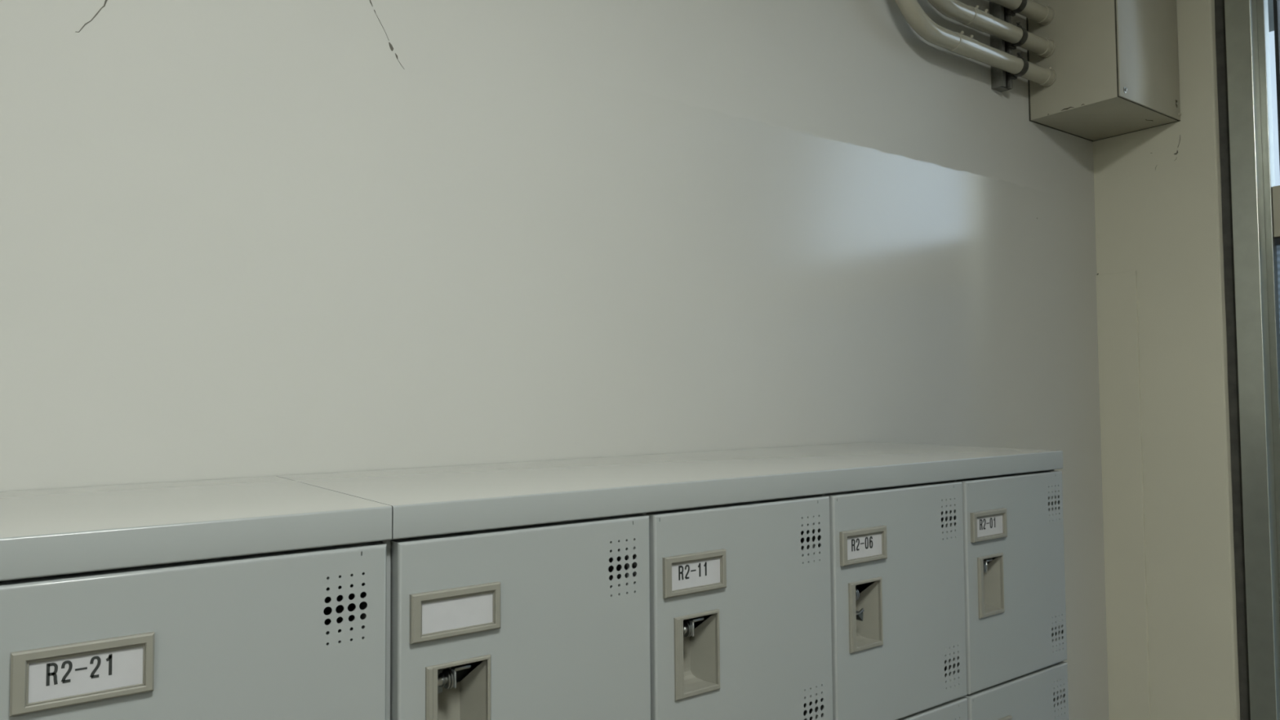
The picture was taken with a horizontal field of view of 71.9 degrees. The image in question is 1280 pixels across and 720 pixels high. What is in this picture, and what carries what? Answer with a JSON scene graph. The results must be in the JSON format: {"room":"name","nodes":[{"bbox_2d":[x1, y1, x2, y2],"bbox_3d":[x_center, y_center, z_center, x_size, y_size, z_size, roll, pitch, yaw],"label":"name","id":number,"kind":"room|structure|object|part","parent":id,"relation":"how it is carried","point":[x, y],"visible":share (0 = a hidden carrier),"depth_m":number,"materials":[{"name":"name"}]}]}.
{"room":"locker room","nodes":[
{"label":"locker room","id":0,"kind":"room"},
{"bbox_2d":[0,0,1109,719],"bbox_3d":[-0.709,0.253,0.858,4.677,2.870,0.120,1,-3,-36],"label":"wall","id":1,"kind":"structure","parent":0,"point":[238,238],"depth_m":1.21,"materials":[{"name":"paint"}]},
{"bbox_2d":[989,1,1013,92],"bbox_3d":[0.779,-0.723,1.909,0.037,0.278,0.028,1,-3,-36],"label":"strut","id":2,"kind":"object","parent":1,"relation":"attached to","point":[1000,81],"visible":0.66,"depth_m":1.90,"materials":[{"name":"metal"}]},
{"bbox_2d":[1026,0,1181,142],"bbox_3d":[1.049,-0.765,2.001,0.285,0.451,0.203,1,-3,-36],"label":"junction box","id":3,"kind":"object","parent":1,"relation":"attached to","point":[1115,63],"visible":1,"depth_m":1.92,"materials":[{"name":"beige paint"}]},
{"bbox_2d":[894,0,1056,87],"bbox_3d":[0.678,-0.857,1.802,0.553,0.498,0.040,1,-3,-36],"label":"conduit pipe","id":4,"kind":"object","parent":3,"relation":"attached to","point":[961,44],"visible":1,"depth_m":1.76,"materials":[{"name":"beige paint"}]},
{"bbox_2d":[927,0,1055,57],"bbox_3d":[0.700,-0.889,1.819,0.499,0.432,0.040,1,-3,-36],"label":"conduit pipe","id":5,"kind":"object","parent":3,"relation":"attached to","point":[973,17],"visible":1,"depth_m":1.82,"materials":[{"name":"beige paint"}]},
{"bbox_2d":[987,0,1054,26],"bbox_3d":[0.721,-0.925,1.837,0.445,0.359,0.040,1,-3,-36],"label":"conduit pipe","id":6,"kind":"object","parent":3,"relation":"attached to","point":[1042,15],"visible":1,"depth_m":1.91,"materials":[{"name":"beige paint"}]},
{"bbox_2d":[1093,0,1239,719],"bbox_3d":[1.241,0.286,2.051,0.120,2.870,0.270,1,-3,-36],"label":"wall","id":7,"kind":"structure","parent":0,"point":[1157,189],"depth_m":1.99,"materials":[{"name":"paint"}]},
{"bbox_2d":[1095,271,1151,719],"bbox_3d":[1.142,0.732,2.068,0.006,1.881,0.094,1,-3,-36],"label":"trim","id":8,"kind":"structure","parent":7,"relation":"attached to","point":[1117,329],"depth_m":2.08,"materials":[{"name":"paint"}]},
{"bbox_2d":[1267,0,1274,31],"bbox_3d":[1.376,-1.460,3.781,2.075,0.160,4.050,1,-3,-36],"label":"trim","id":9,"kind":"structure","parent":0,"point":[1270,2],"depth_m":3.59,"materials":[{"name":"grey metal"}]},
{"bbox_3d":[0.419,1.615,-0.716,4.677,0.100,3.884,1,-3,-36],"label":"floor","id":10,"kind":"structure","parent":0,"visible":0},
{"bbox_2d":[0,475,391,719],"bbox_3d":[-0.720,0.870,0.516,1.044,1.510,0.368,1,-3,-36],"label":"cabinet","id":11,"kind":"object","parent":10,"relation":"on","point":[253,597],"visible":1,"depth_m":0.64,"materials":[{"name":"grey metal"}]},
{"bbox_3d":[-0.366,0.206,0.583,0.080,0.039,0.006,1,-3,-36],"label":"nameplate frame","id":12,"kind":"part","parent":11,"relation":"part of","materials":[{"name":"beige plastic"}]},
{"bbox_3d":[-0.728,0.129,0.549,1.043,0.027,0.363,1,-3,-36],"label":"panel","id":13,"kind":"part","parent":11,"relation":"part of","materials":[{"name":"grey metal"}]},
{"bbox_2d":[276,441,1068,719],"bbox_3d":[0.118,0.888,1.132,1.035,1.510,0.368,1,-3,-36],"label":"cabinet","id":14,"kind":"object","parent":10,"relation":"on","point":[867,580],"visible":1,"depth_m":0.95,"materials":[{"name":"grey metal"}]},
{"bbox_3d":[-0.153,0.211,0.739,0.080,0.039,0.006,1,-3,-36],"label":"nameplate frame","id":15,"kind":"part","parent":14,"relation":"part of","materials":[{"name":"beige plastic"}]},
{"bbox_3d":[-0.159,0.293,0.749,0.058,0.081,0.032,1,-3,-36],"label":"recessed handle","id":16,"kind":"part","parent":14,"relation":"part of","materials":[{"name":"beige plastic"}]},
{"bbox_3d":[-0.097,0.290,0.791,0.255,0.280,0.018,1,-3,-36],"label":"door","id":17,"kind":"part","parent":14,"relation":"part of","materials":[{"name":"grey metal"}]},
{"bbox_3d":[0.110,0.147,1.165,1.034,0.027,0.363,1,-3,-36],"label":"panel","id":18,"kind":"part","parent":14,"relation":"part of","materials":[{"name":"grey metal"}]},
{"bbox_3d":[0.056,0.215,0.893,0.080,0.039,0.006,1,-3,-36],"label":"nameplate frame","id":19,"kind":"part","parent":14,"relation":"part of","materials":[{"name":"beige plastic"}]},
{"bbox_3d":[0.050,0.297,0.903,0.058,0.081,0.032,1,-3,-36],"label":"recessed handle","id":20,"kind":"part","parent":14,"relation":"part of","materials":[{"name":"beige plastic"}]},
{"bbox_3d":[0.113,0.295,0.945,0.255,0.280,0.018,1,-3,-36],"label":"door","id":21,"kind":"part","parent":14,"relation":"part of","materials":[{"name":"grey metal"}]},
{"bbox_3d":[0.265,0.220,1.047,0.080,0.039,0.006,1,-3,-36],"label":"nameplate frame","id":22,"kind":"part","parent":14,"relation":"part of","materials":[{"name":"beige plastic"}]},
{"bbox_3d":[0.260,0.302,1.057,0.058,0.081,0.032,1,-3,-36],"label":"recessed handle","id":23,"kind":"part","parent":14,"relation":"part of","materials":[{"name":"beige plastic"}]},
{"bbox_3d":[0.322,0.300,1.099,0.255,0.280,0.018,1,-3,-36],"label":"door","id":24,"kind":"part","parent":14,"relation":"part of","materials":[{"name":"grey metal"}]},
{"bbox_3d":[0.325,0.583,1.087,0.255,0.280,0.018,1,-3,-36],"label":"door","id":25,"kind":"part","parent":14,"relation":"part of","materials":[{"name":"grey metal"}]},
{"bbox_3d":[0.475,0.224,1.201,0.080,0.039,0.006,1,-3,-36],"label":"nameplate frame","id":26,"kind":"part","parent":14,"relation":"part of","materials":[{"name":"beige plastic"}]},
{"bbox_3d":[0.469,0.306,1.211,0.058,0.081,0.032,1,-3,-36],"label":"recessed handle","id":27,"kind":"part","parent":14,"relation":"part of","materials":[{"name":"beige plastic"}]},
{"bbox_3d":[0.477,0.507,1.189,0.080,0.039,0.006,1,-3,-36],"label":"nameplate frame","id":28,"kind":"part","parent":14,"relation":"part of","materials":[{"name":"beige plastic"}]},
{"bbox_3d":[0.529,0.304,1.251,0.249,0.280,0.018,1,-3,-36],"label":"door","id":29,"kind":"part","parent":14,"relation":"part of","materials":[{"name":"grey metal"}]},
{"bbox_3d":[0.531,0.587,1.239,0.249,0.280,0.018,1,-3,-36],"label":"door","id":30,"kind":"part","parent":14,"relation":"part of","materials":[{"name":"grey metal"}]},
{"bbox_3d":[2.357,0.214,0.536,0.120,2.870,3.494,1,-3,-36],"label":"wall","id":31,"kind":"structure","parent":0,"visible":0},
{"bbox_2d":[1214,0,1250,719],"bbox_3d":[1.306,0.280,1.914,0.038,2.770,0.029,1,-3,-36],"label":"trim","id":32,"kind":"structure","parent":31,"relation":"attached to","point":[1220,17],"depth_m":1.92,"materials":[{"name":"grey metal"}]},
{"bbox_2d":[1224,0,1279,719],"bbox_3d":[1.796,0.303,1.253,0.076,2.660,1.620,1,-3,-36],"label":"door","id":33,"kind":"structure","parent":31,"relation":"in","point":[1255,197],"depth_m":1.88,"materials":[{"name":"metal"}]},
{"bbox_3d":[1.815,0.552,1.255,0.005,1.662,1.499,1,-3,-36],"label":"glass","id":34,"kind":"part","parent":33,"relation":"part of","materials":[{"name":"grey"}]}
]}

